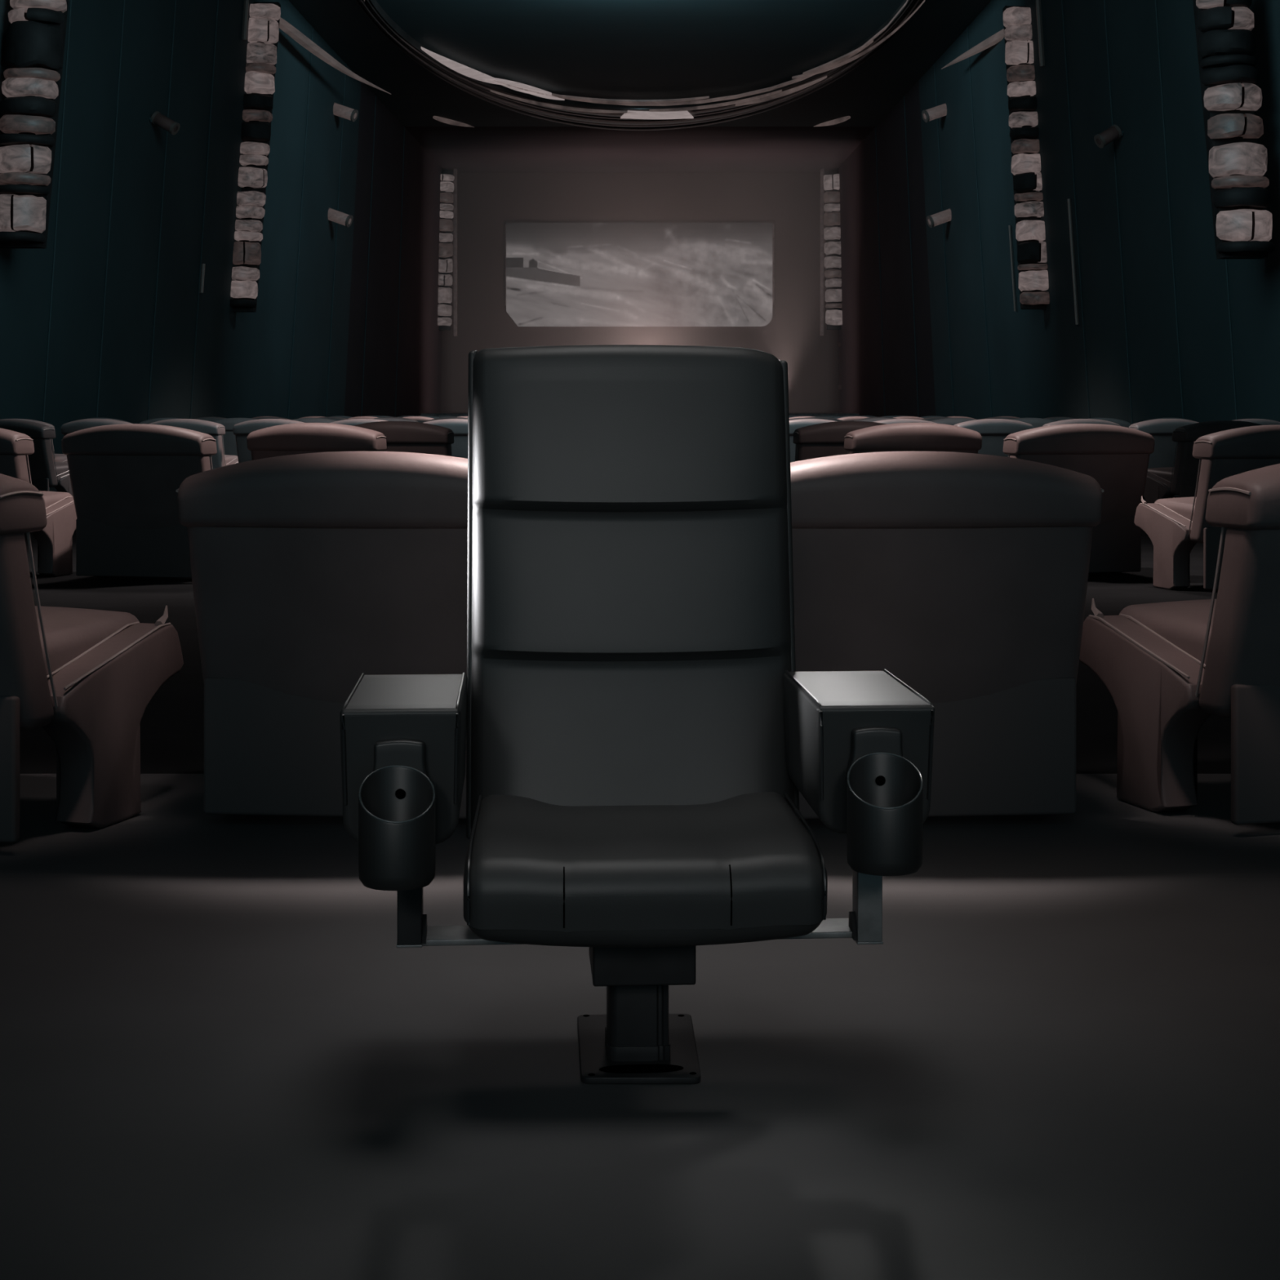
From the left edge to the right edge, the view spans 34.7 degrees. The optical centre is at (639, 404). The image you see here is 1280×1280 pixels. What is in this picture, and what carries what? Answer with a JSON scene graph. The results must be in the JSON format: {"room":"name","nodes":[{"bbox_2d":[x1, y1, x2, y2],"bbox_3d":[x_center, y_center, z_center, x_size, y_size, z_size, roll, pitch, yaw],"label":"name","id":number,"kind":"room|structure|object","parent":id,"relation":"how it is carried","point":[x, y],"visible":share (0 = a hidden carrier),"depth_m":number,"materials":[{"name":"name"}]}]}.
{"room":"auditorium","nodes":[
{"label":"auditorium","id":0,"kind":"room"},
{"bbox_2d":[0,0,360,453],"bbox_3d":[-8.581,-4.076,29.500,0.839,11.448,61.000,0,0,0],"label":"wall","id":1,"kind":"structure","parent":0,"point":[243,359],"depth_m":38.23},
{"bbox_2d":[0,0,68,248],"bbox_3d":[-8.229,-3.963,27.496,1.051,3.687,0.767,0,0,0],"label":"column","id":2,"kind":"structure","parent":1,"relation":"attached to","point":[35,36],"depth_m":27.22,"materials":[{"name":"grey"}]},
{"bbox_2d":[42,0,71,422],"bbox_3d":[-8.603,-4.226,30.500,0.724,10.549,0.028,0,0,0],"label":"trim","id":3,"kind":"structure","parent":1,"relation":"attached to","point":[70,5],"depth_m":30.49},
{"bbox_2d":[96,0,124,417],"bbox_3d":[-8.603,-4.226,33.500,0.724,10.549,0.028,0,0,0],"label":"trim","id":4,"kind":"structure","parent":1,"relation":"attached to","point":[123,0],"depth_m":33.50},
{"bbox_2d":[146,0,176,420],"bbox_3d":[-8.603,-4.226,37.000,0.724,10.549,0.028,0,0,0],"label":"trim","id":5,"kind":"structure","parent":1,"relation":"attached to","point":[175,0],"depth_m":37.00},
{"bbox_2d":[149,111,180,134],"bbox_3d":[-8.311,-4.910,35.752,0.556,0.427,0.231,0,0,16],"label":"wall lamp","id":6,"kind":"object","parent":1,"relation":"attached to","point":[172,126],"visible":1,"depth_m":35.67,"materials":[{"name":"brown metal"}]},
{"bbox_2d":[199,263,204,293],"bbox_3d":[-8.677,-2.495,40.557,0.107,0.582,0.080,0,0,0],"label":"trim","id":7,"kind":"structure","parent":1,"relation":"attached to","point":[202,265],"depth_m":40.52,"materials":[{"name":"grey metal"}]},
{"bbox_2d":[190,0,218,418],"bbox_3d":[-8.603,-4.226,40.500,0.724,10.549,0.028,0,0,0],"label":"trim","id":8,"kind":"structure","parent":1,"relation":"attached to","point":[217,0],"depth_m":40.49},
{"bbox_2d":[241,0,248,39],"bbox_3d":[-8.294,-8.299,43.071,0.178,1.262,0.110,0,0,0],"label":"trim","id":9,"kind":"structure","parent":1,"relation":"attached to","point":[246,8],"depth_m":43.03,"materials":[{"name":"brown metal"}]},
{"bbox_2d":[230,1,280,311],"bbox_3d":[-8.373,-5.329,43.999,1.296,6.668,0.805,0,0,0],"label":"column","id":10,"kind":"structure","parent":1,"relation":"attached to","point":[264,21],"depth_m":43.69,"materials":[{"name":"grey"}]},
{"bbox_2d":[279,17,391,94],"bbox_3d":[-7.625,-8.500,50.152,0.380,0.240,11.970,0,0,6],"label":"ceiling trim","id":11,"kind":"structure","parent":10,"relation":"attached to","point":[285,26],"depth_m":48.83,"materials":[{"name":"grey"}]},
{"bbox_2d":[287,26,313,418],"bbox_3d":[-8.571,-4.226,51.500,0.694,10.549,0.028,0,0,0],"label":"trim","id":12,"kind":"structure","parent":1,"relation":"attached to","point":[313,27],"depth_m":51.49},
{"bbox_2d":[325,62,346,417],"bbox_3d":[-8.491,-4.226,57.000,0.616,10.549,0.028,0,0,0],"label":"trim","id":13,"kind":"structure","parent":1,"relation":"attached to","point":[345,63],"depth_m":56.99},
{"bbox_2d":[328,207,352,226],"bbox_3d":[-8.200,-5.081,55.619,0.785,0.559,0.342,0,0,15],"label":"wall lamp","id":14,"kind":"object","parent":1,"relation":"attached to","point":[334,215],"visible":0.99,"depth_m":55.50,"materials":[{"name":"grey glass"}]},
{"bbox_2d":[333,102,358,121],"bbox_3d":[-8.036,-7.926,55.486,0.783,0.557,0.341,0,0,15],"label":"wall lamp","id":15,"kind":"object","parent":1,"relation":"attached to","point":[340,110],"visible":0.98,"depth_m":55.36,"materials":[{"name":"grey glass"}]},
{"bbox_2d":[344,81,443,417],"bbox_3d":[-8.369,-4.076,72.500,0.743,11.448,25.000,0,0,0],"label":"wall","id":16,"kind":"structure","parent":0,"point":[419,344],"depth_m":68.34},
{"bbox_2d":[360,95,376,416],"bbox_3d":[-8.372,-4.226,63.000,0.502,10.549,0.028,0,0,0],"label":"trim","id":17,"kind":"structure","parent":16,"relation":"attached to","point":[375,95],"depth_m":62.99,"materials":[{"name":"black"}]},
{"bbox_2d":[395,126,404,417],"bbox_3d":[-8.229,-4.226,70.000,0.365,10.548,0.028,0,0,0],"label":"trim","id":18,"kind":"structure","parent":16,"relation":"attached to","point":[404,126],"depth_m":70.00,"materials":[{"name":"black"}]},
{"bbox_2d":[437,168,457,336],"bbox_3d":[-8.078,-6.256,82.600,1.396,7.020,0.971,0,0,0],"label":"column","id":19,"kind":"structure","parent":16,"relation":"attached to","point":[448,184],"depth_m":82.32,"materials":[{"name":"grey"}]},
{"bbox_2d":[19,487,1231,773],"bbox_3d":[0.000,1.214,45.800,24.000,0.332,80.000,0,0,0],"label":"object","id":20,"kind":"structure","parent":0,"point":[172,722],"depth_m":7.67,"materials":[{"name":"carpet"}]},
{"bbox_2d":[1,418,67,491],"bbox_3d":[-7.204,0.636,24.258,0.909,0.933,0.901,0,0,19],"label":"seat","id":21,"kind":"object","parent":20,"relation":"on","point":[58,457],"visible":0.07,"depth_m":23.92,"materials":[{"name":"brown leather"}]},
{"bbox_2d":[53,453,66,462],"bbox_3d":[-7.159,0.681,24.390,0.700,0.172,0.580,0,0,19],"label":"seat cushion","id":22,"kind":"object","parent":21,"relation":"on","point":[59,457],"depth_m":24.26,"materials":[{"name":"brown leather"}]},
{"bbox_2d":[0,419,72,496],"bbox_3d":[-6.002,0.617,20.104,0.909,0.933,0.901,0,0,20],"label":"seat","id":23,"kind":"object","parent":20,"relation":"on","point":[45,473],"visible":0.5,"depth_m":19.70,"materials":[{"name":"brown leather"}]},
{"bbox_2d":[53,462,68,475],"bbox_3d":[-5.955,0.663,20.235,0.700,0.172,0.580,0,0,20],"label":"seat cushion","id":24,"kind":"object","parent":23,"relation":"on","point":[62,468],"depth_m":20.05,"materials":[{"name":"brown leather"}]},
{"bbox_2d":[0,427,76,577],"bbox_3d":[-3.989,0.583,12.506,0.909,0.933,0.901,0,0,16],"label":"seat","id":25,"kind":"object","parent":20,"relation":"on","point":[55,542],"visible":0.57,"depth_m":12.40,"materials":[{"name":"brown leather"}]},
{"bbox_2d":[39,490,71,507],"bbox_3d":[-3.951,0.628,12.640,0.700,0.172,0.580,0,0,16],"label":"seat cushion","id":26,"kind":"object","parent":25,"relation":"on","point":[51,499],"depth_m":12.63,"materials":[{"name":"brown leather"}]},
{"bbox_2d":[60,418,131,436],"bbox_3d":[-6.169,0.634,23.952,0.909,0.933,0.901,0,0,16],"label":"seat","id":27,"kind":"object","parent":20,"relation":"on","point":[76,425],"visible":0.12,"depth_m":23.56,"materials":[{"name":"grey leather"}]},
{"bbox_2d":[61,423,217,577],"bbox_3d":[-2.873,0.582,12.307,0.909,0.933,0.901,0,0,14],"label":"seat","id":28,"kind":"object","parent":20,"relation":"on","point":[126,478],"visible":0.69,"depth_m":11.98,"materials":[{"name":"brown leather"}]},
{"bbox_2d":[139,417,180,424],"bbox_3d":[-6.517,0.657,29.049,0.909,0.933,0.901,0,0,17],"label":"seat","id":29,"kind":"object","parent":20,"relation":"on","point":[152,420],"visible":0.02,"depth_m":28.69,"materials":[{"name":"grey leather"}]},
{"bbox_2d":[148,418,238,469],"bbox_3d":[-5.134,0.633,23.693,0.909,0.933,0.901,0,0,13],"label":"seat","id":30,"kind":"object","parent":20,"relation":"on","point":[216,430],"visible":0.3,"depth_m":23.28,"materials":[{"name":"brown leather"}]},
{"bbox_2d":[223,454,237,464],"bbox_3d":[-5.102,0.679,23.829,0.700,0.172,0.580,0,0,13],"label":"seat cushion","id":31,"kind":"object","parent":30,"relation":"on","point":[229,460],"depth_m":23.78,"materials":[{"name":"brown leather"}]},
{"bbox_2d":[195,417,226,422],"bbox_3d":[-7.204,0.685,35.258,0.909,0.933,0.901,0,0,19],"label":"seat","id":32,"kind":"object","parent":20,"relation":"on","point":[208,419],"visible":0.02,"depth_m":34.84,"materials":[{"name":"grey leather"}]},
{"bbox_2d":[212,417,257,456],"bbox_3d":[-5.482,0.656,28.775,0.909,0.933,0.901,0,0,14],"label":"seat","id":33,"kind":"object","parent":20,"relation":"on","point":[228,438],"visible":0.12,"depth_m":28.43,"materials":[{"name":"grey leather"}]},
{"bbox_2d":[232,418,303,462],"bbox_3d":[-4.099,0.632,23.482,0.909,0.933,0.901,0,0,11],"label":"seat","id":34,"kind":"object","parent":20,"relation":"on","point":[242,430],"visible":0.21,"depth_m":23.13,"materials":[{"name":"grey leather"}]},
{"bbox_2d":[291,417,338,422],"bbox_3d":[-4.447,0.655,28.548,0.909,0.933,0.901,0,0,12],"label":"seat","id":35,"kind":"object","parent":20,"relation":"on","point":[301,420],"visible":0.05,"depth_m":28.12,"materials":[{"name":"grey leather"}]},
{"bbox_2d":[246,422,386,460],"bbox_3d":[-2.055,0.588,13.708,0.909,0.933,0.901,0,0,13],"label":"seat","id":36,"kind":"object","parent":20,"relation":"on","point":[296,438],"visible":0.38,"depth_m":13.29,"materials":[{"name":"brown leather"}]},
{"bbox_2d":[330,418,387,425],"bbox_3d":[-3.064,0.631,23.318,0.909,0.933,0.901,0,0,8],"label":"seat","id":37,"kind":"object","parent":20,"relation":"on","point":[353,421],"visible":0.06,"depth_m":22.90,"materials":[{"name":"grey leather"}]},
{"bbox_2d":[348,416,378,419],"bbox_3d":[-5.482,0.715,41.775,0.909,0.933,0.901,0,0,14],"label":"seat","id":38,"kind":"object","parent":20,"relation":"on","point":[357,417],"visible":0.03,"depth_m":41.37,"materials":[{"name":"brown leather"}]},
{"bbox_2d":[373,417,416,422],"bbox_3d":[-3.413,0.654,28.368,0.909,0.933,0.901,0,0,9],"label":"seat","id":39,"kind":"object","parent":20,"relation":"on","point":[382,419],"visible":0.02,"depth_m":27.94,"materials":[{"name":"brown leather"}]},
{"bbox_2d":[352,421,454,456],"bbox_3d":[-1.900,0.602,16.709,0.909,0.933,0.901,0,0,10],"label":"seat","id":40,"kind":"object","parent":20,"relation":"on","point":[401,436],"visible":0.21,"depth_m":16.27,"materials":[{"name":"brown leather"}]},
{"bbox_2d":[402,416,433,422],"bbox_3d":[-4.447,0.714,41.548,0.909,0.933,0.901,0,0,12],"label":"seat","id":41,"kind":"object","parent":20,"relation":"on","point":[420,419],"visible":0.03,"depth_m":41.10,"materials":[{"name":"brown leather"}]},
{"bbox_2d":[423,418,467,458],"bbox_3d":[-2.029,0.631,23.202,0.909,0.933,0.901,0,0,5],"label":"seat","id":42,"kind":"object","parent":20,"relation":"on","point":[459,426],"visible":0.06,"depth_m":22.79,"materials":[{"name":"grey leather"}]},
{"bbox_2d":[420,412,859,416],"bbox_3d":[0.000,0.848,78.600,15.900,1.020,9.000,0,0,0],"label":"stage","id":43,"kind":"object","parent":20,"relation":"on","point":[462,414],"visible":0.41,"depth_m":74.10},
{"bbox_2d":[789,418,835,462],"bbox_3d":[1.871,0.631,23.188,0.909,0.933,0.901,0,0,-5],"label":"seat","id":44,"kind":"object","parent":20,"relation":"on","point":[794,424],"visible":0.09,"depth_m":22.77,"materials":[{"name":"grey leather"}]},
{"bbox_2d":[807,417,843,421],"bbox_3d":[2.906,0.681,34.297,0.909,0.933,0.901,0,0,-8],"label":"seat","id":45,"kind":"object","parent":20,"relation":"on","point":[824,418],"visible":0.03,"depth_m":33.91,"materials":[{"name":"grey leather"}]},
{"bbox_2d":[792,421,887,461],"bbox_3d":[1.643,0.602,16.709,0.909,0.933,0.901,0,0,-9],"label":"seat","id":46,"kind":"object","parent":20,"relation":"on","point":[823,439],"visible":0.2,"depth_m":16.27,"materials":[{"name":"brown leather"}]},
{"bbox_2d":[837,416,869,421],"bbox_3d":[4.289,0.713,41.517,0.909,0.933,0.901,0,0,-11],"label":"seat","id":47,"kind":"object","parent":20,"relation":"on","point":[850,418],"visible":0.05,"depth_m":41.07,"materials":[{"name":"brown leather"}]},
{"bbox_2d":[854,417,893,422],"bbox_3d":[3.254,0.654,28.345,0.909,0.933,0.901,0,0,-9],"label":"seat","id":48,"kind":"object","parent":20,"relation":"on","point":[870,420],"visible":0.02,"depth_m":27.92,"materials":[{"name":"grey leather"}]},
{"bbox_2d":[874,418,937,423],"bbox_3d":[2.906,0.631,23.297,0.909,0.933,0.901,0,0,-8],"label":"seat","id":49,"kind":"object","parent":20,"relation":"on","point":[893,420],"visible":0.04,"depth_m":22.88,"materials":[{"name":"brown leather"}]},
{"bbox_2d":[893,416,924,419],"bbox_3d":[5.324,0.714,41.737,0.909,0.933,0.901,0,0,-14],"label":"seat","id":50,"kind":"object","parent":20,"relation":"on","point":[900,417],"visible":0.05,"depth_m":41.33,"materials":[{"name":"brown leather"}]},
{"bbox_2d":[844,422,982,453],"bbox_3d":[1.757,0.589,13.908,0.909,0.933,0.901,0,0,-12],"label":"seat","id":51,"kind":"object","parent":20,"relation":"on","point":[898,437],"visible":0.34,"depth_m":13.48,"materials":[{"name":"brown leather"}]},
{"bbox_2d":[920,417,951,421],"bbox_3d":[4.976,0.683,34.658,0.909,0.933,0.901,0,0,-13],"label":"seat","id":52,"kind":"object","parent":20,"relation":"on","point":[931,418],"visible":0.02,"depth_m":34.22,"materials":[{"name":"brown leather"}]},
{"bbox_2d":[929,417,974,425],"bbox_3d":[4.289,0.655,28.517,0.909,0.933,0.901,0,0,-11],"label":"seat","id":53,"kind":"object","parent":20,"relation":"on","point":[951,421],"visible":0.02,"depth_m":28.08,"materials":[{"name":"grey leather"}]},
{"bbox_2d":[954,418,1033,457],"bbox_3d":[3.941,0.632,23.454,0.909,0.933,0.901,0,0,-10],"label":"seat","id":54,"kind":"object","parent":20,"relation":"on","point":[993,431],"visible":0.18,"depth_m":23.05,"materials":[{"name":"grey leather"}]},
{"bbox_2d":[1011,417,1054,428],"bbox_3d":[5.324,0.656,28.737,0.909,0.933,0.901,0,0,-14],"label":"seat","id":55,"kind":"object","parent":20,"relation":"on","point":[1035,422],"visible":0.06,"depth_m":28.32,"materials":[{"name":"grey leather"}]},
{"bbox_2d":[1044,417,1075,421],"bbox_3d":[7.045,0.685,35.208,0.909,0.933,0.901,0,0,-18],"label":"seat","id":56,"kind":"object","parent":20,"relation":"on","point":[1055,419],"visible":0.06,"depth_m":34.79,"materials":[{"name":"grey leather"}]},
{"bbox_2d":[1003,423,1155,573],"bbox_3d":[2.574,0.583,12.607,0.909,0.933,0.901,0,0,-14],"label":"seat","id":57,"kind":"object","parent":20,"relation":"on","point":[1117,457],"visible":0.56,"depth_m":12.28,"materials":[{"name":"brown leather"}]},
{"bbox_2d":[1042,418,1120,426],"bbox_3d":[4.976,0.633,23.658,0.909,0.933,0.901,0,0,-13],"label":"seat","id":58,"kind":"object","parent":20,"relation":"on","point":[1072,420],"visible":0.09,"depth_m":23.24,"materials":[{"name":"brown leather"}]},
{"bbox_2d":[1088,417,1130,427],"bbox_3d":[6.359,0.657,29.004,0.909,0.933,0.901,0,0,-17],"label":"seat","id":59,"kind":"object","parent":20,"relation":"on","point":[1122,423],"visible":0.09,"depth_m":28.66,"materials":[{"name":"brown leather"}]},
{"bbox_2d":[1128,418,1199,497],"bbox_3d":[6.010,0.634,23.909,0.909,0.933,0.901,0,0,-16],"label":"seat","id":60,"kind":"object","parent":20,"relation":"on","point":[1162,430],"visible":0.17,"depth_m":23.51,"materials":[{"name":"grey leather"}]},
{"bbox_2d":[1143,420,1262,503],"bbox_3d":[4.984,0.608,18.105,0.909,0.933,0.901,0,0,-19],"label":"seat","id":61,"kind":"object","parent":20,"relation":"on","point":[1180,480],"visible":0.34,"depth_m":17.71,"materials":[{"name":"brown leather"}]},
{"bbox_2d":[1147,466,1174,481],"bbox_3d":[4.939,0.654,18.236,0.700,0.172,0.580,0,0,-19],"label":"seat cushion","id":62,"kind":"object","parent":61,"relation":"on","point":[1164,474],"depth_m":18.13,"materials":[{"name":"brown leather"}]},
{"bbox_2d":[1133,425,1279,590],"bbox_3d":[3.430,0.581,11.607,0.909,0.933,0.901,0,0,-16],"label":"seat","id":63,"kind":"object","parent":20,"relation":"on","point":[1173,526],"visible":0.7,"depth_m":11.24,"materials":[{"name":"brown leather"}]},
{"bbox_2d":[1155,497,1196,523],"bbox_3d":[3.391,0.627,11.740,0.700,0.172,0.580,0,0,-16],"label":"seat cushion","id":64,"kind":"object","parent":63,"relation":"on","point":[1181,508],"depth_m":11.67,"materials":[{"name":"brown leather"}]},
{"bbox_2d":[1234,418,1279,425],"bbox_3d":[7.045,0.636,24.208,0.909,0.933,0.901,0,0,-18],"label":"seat","id":65,"kind":"object","parent":20,"relation":"on","point":[1261,421],"visible":0.06,"depth_m":23.82,"materials":[{"name":"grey leather"}]},
{"bbox_2d":[0,773,1279,1279],"bbox_3d":[0.000,1.048,2.400,24.000,0.001,6.800,0,0,0],"label":"floor","id":66,"kind":"structure","parent":0,"point":[1057,1055],"depth_m":3.17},
{"bbox_2d":[0,473,183,842],"bbox_3d":[-1.767,0.581,5.126,0.909,0.933,0.901,0,0,17],"label":"seat","id":67,"kind":"object","parent":66,"relation":"on","point":[88,677],"visible":1,"depth_m":5.01,"materials":[{"name":"brown leather"}]},
{"bbox_2d":[35,605,139,679],"bbox_3d":[-1.727,0.627,5.259,0.700,0.172,0.580,0,0,17],"label":"seat cushion","id":68,"kind":"object","parent":67,"relation":"on","point":[72,634],"depth_m":5.19,"materials":[{"name":"brown leather"}]},
{"bbox_2d":[176,451,467,818],"bbox_3d":[-0.640,0.581,5.310,0.909,0.933,0.901,0,0,5],"label":"seat","id":69,"kind":"object","parent":66,"relation":"on","point":[313,574],"visible":0.56,"depth_m":4.96,"materials":[{"name":"brown leather"}]},
{"bbox_2d":[339,344,934,1084],"bbox_3d":[-0.015,0.473,3.253,0.884,1.150,0.766,0,0,-3],"label":"chair","id":70,"kind":"object","parent":66,"relation":"on","point":[636,727],"visible":1,"depth_m":3.37,"materials":[{"name":"black leather"}]},
{"bbox_2d":[358,767,435,890],"bbox_3d":[-0.346,0.606,2.913,0.109,0.160,0.109,0,0,-3],"label":"cup holder","id":71,"kind":"object","parent":70,"relation":"on","point":[397,805],"depth_m":2.88,"materials":[{"name":"black plastic"}]},
{"bbox_2d":[846,754,923,875],"bbox_3d":[0.353,0.593,2.946,0.109,0.160,0.109,0,0,-3],"label":"cup holder","id":72,"kind":"object","parent":70,"relation":"on","point":[885,792],"depth_m":2.92,"materials":[{"name":"black plastic"}]},
{"bbox_2d":[790,451,1104,818],"bbox_3d":[0.641,0.581,5.310,0.909,0.933,0.901,0,0,-5],"label":"seat","id":73,"kind":"object","parent":66,"relation":"on","point":[962,577],"visible":0.53,"depth_m":4.96,"materials":[{"name":"brown leather"}]},
{"bbox_2d":[1079,463,1279,825],"bbox_3d":[1.758,0.581,5.326,0.909,0.933,0.901,0,0,-17],"label":"seat","id":74,"kind":"object","parent":66,"relation":"on","point":[1166,667],"visible":1,"depth_m":5.00,"materials":[{"name":"brown leather"}]},
{"bbox_2d":[1118,599,1216,668],"bbox_3d":[1.717,0.627,5.459,0.700,0.172,0.580,0,0,-17],"label":"seat cushion","id":75,"kind":"object","parent":74,"relation":"on","point":[1181,626],"depth_m":5.39,"materials":[{"name":"brown leather"}]},
{"bbox_2d":[288,0,991,126],"bbox_3d":[0.000,-9.500,34.500,19.000,0.001,71.000,0,0,0],"label":"ceiling","id":76,"kind":"structure","parent":0,"point":[600,49],"depth_m":54.78,"materials":[{"name":"black paint"}]},
{"bbox_2d":[432,115,474,127],"bbox_3d":[-6.251,-9.450,68.617,0.200,0.200,2.672,0,0,24],"label":"light","id":77,"kind":"object","parent":76,"relation":"attached to","point":[444,120],"visible":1,"depth_m":68.28,"materials":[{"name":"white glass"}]},
{"bbox_2d":[355,0,924,130],"bbox_3d":[-0.004,-9.390,49.620,13.206,0.320,40.276,0,0,0],"label":"ring","id":78,"kind":"object","parent":76,"relation":"attached to","point":[524,99],"visible":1,"depth_m":61.76,"materials":[{"name":"brown metal"}]},
{"bbox_2d":[813,115,850,126],"bbox_3d":[6.460,-9.450,68.543,0.203,0.200,2.461,0,0,-22],"label":"light","id":79,"kind":"object","parent":76,"relation":"attached to","point":[840,120],"visible":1,"depth_m":68.26,"materials":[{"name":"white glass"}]},
{"bbox_2d":[440,173,839,412],"bbox_3d":[0.000,-4.176,84.000,18.000,11.648,0.001,0,0,0],"label":"wall","id":80,"kind":"structure","parent":0,"point":[486,202],"depth_m":84.00,"materials":[{"name":"brown paint"}]},
{"bbox_2d":[505,222,774,326],"bbox_3d":[-0.014,-5.308,83.910,11.042,4.263,0.140,0,0,0],"label":"screen","id":81,"kind":"object","parent":80,"relation":"attached to","point":[557,274],"visible":1,"depth_m":83.84,"materials":[{"name":"grey"}]},
{"bbox_2d":[404,126,875,173],"bbox_3d":[0.000,-9.500,77.500,19.000,0.001,15.000,0,0,0],"label":"ceiling","id":82,"kind":"structure","parent":0,"point":[476,149],"depth_m":76.17,"materials":[{"name":"brown paint"}]},
{"bbox_2d":[836,80,935,417],"bbox_3d":[8.369,-4.076,72.500,0.743,11.448,25.000,0,0,0],"label":"wall","id":83,"kind":"structure","parent":0,"point":[860,336],"depth_m":68.30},
{"bbox_2d":[819,168,842,335],"bbox_3d":[7.971,-6.269,82.596,1.396,6.993,0.985,0,0,0],"label":"column","id":84,"kind":"structure","parent":83,"relation":"attached to","point":[829,182],"depth_m":82.32,"materials":[{"name":"grey"}]},
{"bbox_2d":[875,126,884,416],"bbox_3d":[8.229,-4.226,70.000,0.365,10.548,0.028,0,0,0],"label":"trim","id":85,"kind":"structure","parent":83,"relation":"attached to","point":[875,126],"depth_m":70.00,"materials":[{"name":"black"}]},
{"bbox_2d":[903,95,919,417],"bbox_3d":[8.372,-4.226,63.000,0.502,10.549,0.028,0,0,0],"label":"trim","id":86,"kind":"structure","parent":83,"relation":"attached to","point":[904,95],"depth_m":62.99,"materials":[{"name":"black"}]},
{"bbox_2d":[919,0,1279,424],"bbox_3d":[8.581,-4.076,29.500,0.839,11.448,61.000,0,0,0],"label":"wall","id":87,"kind":"structure","parent":0,"point":[1037,357],"depth_m":38.29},
{"bbox_2d":[921,102,946,122],"bbox_3d":[8.037,-7.909,55.492,0.783,0.557,0.341,0,0,-15],"label":"wall lamp","id":88,"kind":"object","parent":87,"relation":"attached to","point":[939,111],"visible":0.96,"depth_m":55.38,"materials":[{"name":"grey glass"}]},
{"bbox_2d":[926,208,951,227],"bbox_3d":[8.198,-5.073,55.733,0.786,0.560,0.342,0,0,-15],"label":"wall lamp","id":89,"kind":"object","parent":87,"relation":"attached to","point":[944,216],"visible":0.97,"depth_m":55.60,"materials":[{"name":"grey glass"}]},
{"bbox_2d":[933,62,954,416],"bbox_3d":[8.491,-4.226,57.000,0.616,10.549,0.028,0,0,0],"label":"trim","id":90,"kind":"structure","parent":87,"relation":"attached to","point":[934,63],"depth_m":56.99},
{"bbox_2d":[941,28,1004,69],"bbox_3d":[8.194,-8.500,48.190,0.237,0.220,7.448,0,0,-7],"label":"light","id":91,"kind":"object","parent":87,"relation":"attached to","point":[997,37],"visible":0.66,"depth_m":48.43,"materials":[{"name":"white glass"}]},
{"bbox_2d":[966,26,992,417],"bbox_3d":[8.571,-4.226,51.500,0.694,10.549,0.028,0,0,0],"label":"trim","id":92,"kind":"structure","parent":87,"relation":"attached to","point":[966,27],"depth_m":51.49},
{"bbox_2d":[1008,225,1016,311],"bbox_3d":[8.632,-3.147,47.401,0.183,1.999,0.060,0,0,0],"label":"trim","id":93,"kind":"structure","parent":87,"relation":"attached to","point":[1009,226],"depth_m":47.38,"materials":[{"name":"brown metal"}]},
{"bbox_2d":[1002,5,1049,309],"bbox_3d":[8.372,-5.315,43.999,1.129,6.526,0.794,0,0,0],"label":"column","id":94,"kind":"structure","parent":87,"relation":"attached to","point":[1033,283],"depth_m":43.69,"materials":[{"name":"grey"}]},
{"bbox_2d":[1035,0,1044,66],"bbox_3d":[8.323,-7.861,42.584,0.204,1.661,0.110,0,0,0],"label":"trim","id":95,"kind":"structure","parent":87,"relation":"attached to","point":[1040,34],"depth_m":42.54,"materials":[{"name":"brown metal"}]},
{"bbox_2d":[1067,198,1079,324],"bbox_3d":[8.654,-2.846,40.871,0.226,2.519,0.070,0,0,0],"label":"trim","id":96,"kind":"structure","parent":87,"relation":"attached to","point":[1069,210],"depth_m":40.84,"materials":[{"name":"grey metal"}]},
{"bbox_2d":[1061,0,1089,417],"bbox_3d":[8.603,-4.226,40.500,0.724,10.549,0.028,0,0,0],"label":"trim","id":97,"kind":"structure","parent":87,"relation":"attached to","point":[1061,0],"depth_m":40.49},
{"bbox_2d":[1093,124,1124,148],"bbox_3d":[8.326,-4.751,36.306,0.540,0.430,0.258,0,0,-16],"label":"wall lamp","id":98,"kind":"object","parent":87,"relation":"attached to","point":[1114,132],"visible":1,"depth_m":36.22,"materials":[{"name":"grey metal"}]},
{"bbox_2d":[1103,0,1133,424],"bbox_3d":[8.603,-4.226,37.000,0.724,10.549,0.028,0,0,0],"label":"trim","id":99,"kind":"structure","parent":87,"relation":"attached to","point":[1104,0],"depth_m":37.00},
{"bbox_2d":[1155,0,1183,418],"bbox_3d":[8.603,-4.226,33.500,0.724,10.549,0.028,0,0,0],"label":"trim","id":100,"kind":"structure","parent":87,"relation":"attached to","point":[1155,0],"depth_m":33.50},
{"bbox_2d":[1225,258,1237,419],"bbox_3d":[8.603,-4.226,30.500,0.724,10.549,0.028,0,0,0],"label":"trim","id":101,"kind":"structure","parent":87,"relation":"attached to","point":[1226,264],"depth_m":30.49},
{"bbox_2d":[1192,0,1275,258],"bbox_3d":[7.984,-3.865,27.499,1.072,3.776,0.764,0,0,0],"label":"column","id":102,"kind":"structure","parent":87,"relation":"attached to","point":[1229,76],"depth_m":27.23,"materials":[{"name":"grey stone"}]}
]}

